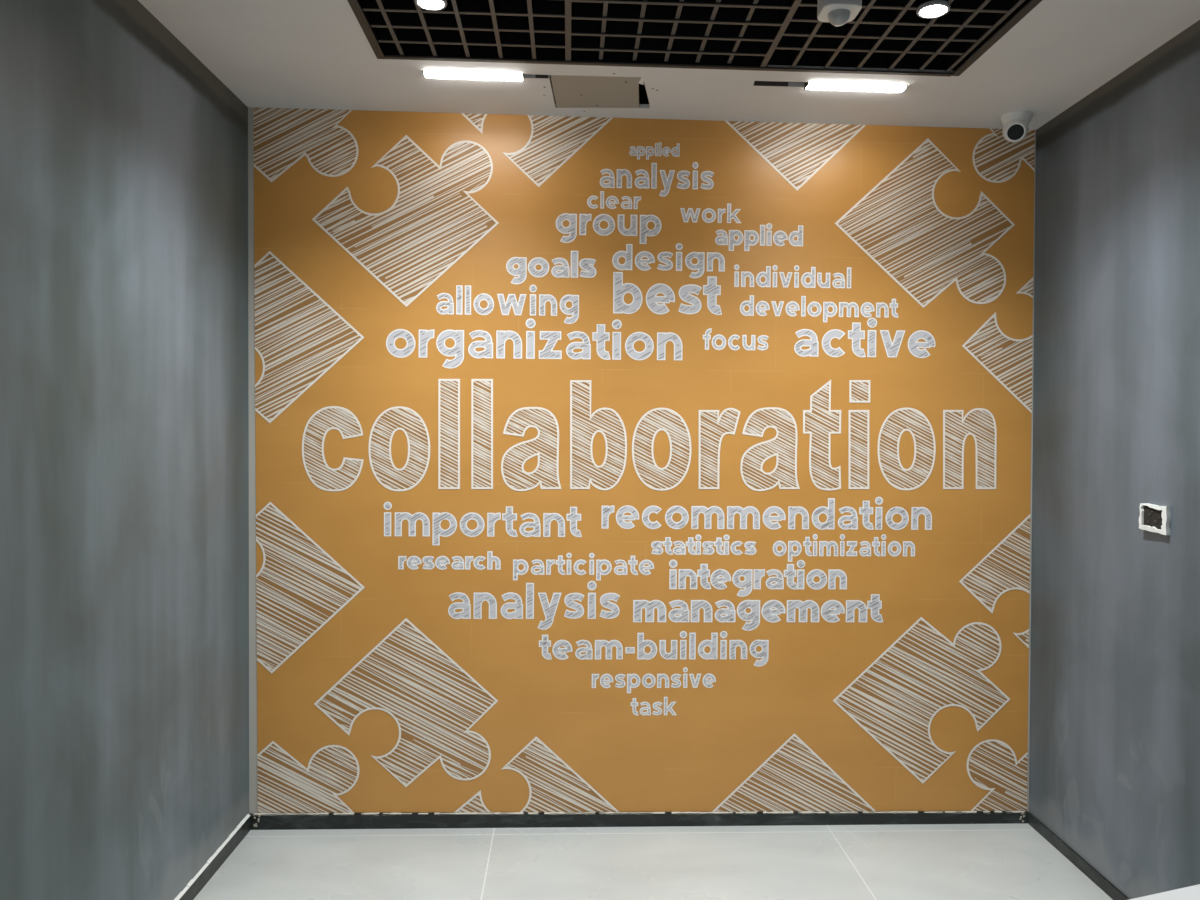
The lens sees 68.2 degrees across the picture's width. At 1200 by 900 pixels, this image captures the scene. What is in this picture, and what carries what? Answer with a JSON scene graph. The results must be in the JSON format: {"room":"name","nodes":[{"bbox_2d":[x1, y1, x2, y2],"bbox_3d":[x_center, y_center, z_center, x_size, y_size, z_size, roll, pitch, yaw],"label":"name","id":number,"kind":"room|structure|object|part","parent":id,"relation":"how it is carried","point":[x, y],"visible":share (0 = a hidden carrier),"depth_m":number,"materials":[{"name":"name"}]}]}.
{"room":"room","nodes":[
{"label":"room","id":0,"kind":"room"},
{"bbox_2d":[0,0,248,899],"bbox_3d":[-1.253,0.101,1.325,0.139,2.560,3.820,0,1,-1],"label":"wall","id":1,"kind":"structure","parent":0,"point":[124,398],"depth_m":2.24,"materials":[{"name":"grey paint"}]},
{"bbox_2d":[174,814,249,899],"bbox_3d":[-1.200,1.352,1.288,0.020,0.061,3.688,0,1,-1],"label":"baseboard","id":2,"kind":"structure","parent":1,"relation":"attached to","point":[224,851],"depth_m":2.83,"materials":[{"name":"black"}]},
{"bbox_2d":[248,107,1035,813],"bbox_3d":[0.164,0.053,3.228,3.200,2.600,0.120,0,1,-2],"label":"wall","id":3,"kind":"structure","parent":0,"point":[253,772],"depth_m":3.13,"materials":[{"name":"beige paint"}]},
{"bbox_2d":[249,809,1028,829],"bbox_3d":[0.161,1.327,3.190,2.810,0.054,0.010,0,1,-2],"label":"baseboard","id":4,"kind":"structure","parent":3,"relation":"attached to","point":[297,821],"depth_m":3.18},
{"bbox_2d":[253,107,1034,812],"bbox_3d":[0.177,0.063,3.168,2.793,2.497,0.003,0,1,-2],"label":"wall mural","id":5,"kind":"object","parent":3,"relation":"attached to","point":[603,464],"visible":1,"depth_m":3.17,"materials":[{"name":"orange"}]},
{"bbox_2d":[193,823,1112,899],"bbox_3d":[0.221,1.441,1.408,3.500,0.100,3.820,0,1,-2],"label":"floor","id":6,"kind":"structure","parent":0,"point":[903,861],"depth_m":2.90,"materials":[{"name":"tile"}]},
{"bbox_2d":[1129,884,1199,899],"bbox_3d":[1.079,1.030,1.079,0.700,0.750,0.600,0,1,-19],"label":"desk","id":7,"kind":"object","parent":6,"relation":"on","point":[1191,892],"visible":1,"depth_m":1.29,"materials":[{"name":"white laminate"}]},
{"bbox_2d":[138,0,1199,129],"bbox_3d":[0.241,-1.164,1.354,3.240,0.080,3.820,0,1,-2],"label":"ceiling","id":8,"kind":"structure","parent":0,"point":[298,54],"depth_m":2.62,"materials":[{"name":"paint"}]},
{"bbox_2d":[414,0,446,10],"bbox_3d":[-0.440,-1.205,2.306,0.084,0.088,0.084,1,1,-2],"label":"recessed light","id":9,"kind":"object","parent":8,"relation":"in","point":[431,5],"visible":1,"depth_m":2.31,"materials":[{"name":"grey plastic"}]},
{"bbox_2d":[418,0,443,8],"bbox_3d":[-0.440,-1.166,2.307,0.068,0.010,0.068,1,1,-2],"label":"diffuser","id":10,"kind":"object","parent":9,"relation":"attached to","point":[424,4],"depth_m":2.31,"materials":[{"name":"white plastic"}]},
{"bbox_3d":[-0.363,-1.196,2.350,0.540,0.054,0.610,0,1,-2],"label":"cell panel","id":11,"kind":"part","parent":8,"relation":"part of","materials":[{"name":"grey metal"}]},
{"bbox_2d":[422,70,547,81],"bbox_3d":[-0.357,-1.188,2.779,0.389,0.042,0.051,1,1,-2],"label":"linear light","id":12,"kind":"object","parent":8,"relation":"attached to","point":[426,73],"visible":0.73,"depth_m":2.77,"materials":[{"name":"white plastic"}]},
{"bbox_2d":[424,71,522,80],"bbox_3d":[-0.396,-1.172,2.778,0.305,0.010,0.051,1,1,-2],"label":"diffuser","id":13,"kind":"object","parent":12,"relation":"attached to","point":[427,74],"depth_m":2.77,"materials":[{"name":"white plastic"}]},
{"bbox_2d":[550,75,643,107],"bbox_3d":[-0.010,-1.180,2.914,0.300,0.011,0.284,1,1,-2],"label":"board","id":14,"kind":"object","parent":8,"relation":"attached to","point":[603,91],"visible":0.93,"depth_m":2.90,"materials":[{"name":"beige"}]},
{"bbox_3d":[0.210,-1.188,2.370,0.574,0.057,0.612,0,1,-2],"label":"cell panel","id":15,"kind":"part","parent":8,"relation":"part of","materials":[{"name":"grey metal"}]},
{"bbox_2d":[753,81,907,92],"bbox_3d":[0.732,-1.171,2.818,0.484,0.042,0.051,1,1,-2],"label":"linear light","id":16,"kind":"object","parent":8,"relation":"attached to","point":[879,87],"visible":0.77,"depth_m":2.81,"materials":[{"name":"white plastic"}]},
{"bbox_2d":[806,83,905,91],"bbox_3d":[0.814,-1.154,2.821,0.312,0.010,0.051,1,1,-2],"label":"diffuser","id":17,"kind":"object","parent":16,"relation":"attached to","point":[879,87],"depth_m":2.81,"materials":[{"name":"white plastic"}]},
{"bbox_2d":[817,0,861,25],"bbox_3d":[0.575,-1.109,2.128,0.092,0.176,0.092,1,1,-2],"label":"sensor","id":18,"kind":"object","parent":8,"relation":"attached to","point":[836,12],"visible":1,"depth_m":2.11,"materials":[{"name":"white plastic"}]},
{"bbox_3d":[0.797,-1.179,2.398,0.567,0.055,0.598,0,1,-2],"label":"cell panel","id":19,"kind":"part","parent":8,"relation":"part of","materials":[{"name":"grey metal"}]},
{"bbox_2d":[916,0,950,18],"bbox_3d":[0.868,-1.184,2.306,0.084,0.088,0.084,1,1,-2],"label":"recessed light","id":20,"kind":"object","parent":8,"relation":"in","point":[927,9],"visible":0.99,"depth_m":2.29,"materials":[{"name":"grey plastic"}]},
{"bbox_2d":[920,5,946,16],"bbox_3d":[0.868,-1.145,2.307,0.068,0.010,0.068,1,1,-2],"label":"diffuser","id":21,"kind":"object","parent":20,"relation":"attached to","point":[925,10],"depth_m":2.30,"materials":[{"name":"white plastic"}]},
{"bbox_2d":[1001,111,1032,141],"bbox_3d":[1.436,-1.105,3.054,0.100,0.097,0.105,1,1,-2],"label":"security camera","id":22,"kind":"object","parent":8,"relation":"attached to","point":[1015,123],"visible":1,"depth_m":3.02,"materials":[{"name":"white plastic"}]},
{"bbox_2d":[1029,20,1199,898],"bbox_3d":[1.648,0.122,1.432,0.136,2.560,3.824,0,1,-1],"label":"wall","id":23,"kind":"structure","parent":0,"point":[1114,741],"depth_m":2.69,"materials":[{"name":"grey paint"}]},
{"bbox_2d":[1028,813,1128,899],"bbox_3d":[1.591,1.382,1.390,0.020,0.041,3.690,0,1,-1],"label":"baseboard","id":24,"kind":"structure","parent":23,"relation":"attached to","point":[1114,893],"depth_m":2.91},
{"bbox_2d":[1139,503,1170,534],"bbox_3d":[1.579,0.195,2.514,0.026,0.082,0.117,0,1,-3],"label":"junction box","id":25,"kind":"object","parent":23,"relation":"attached to","point":[1152,518],"visible":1,"depth_m":2.51,"materials":[{"name":"white plastic"}]}
]}

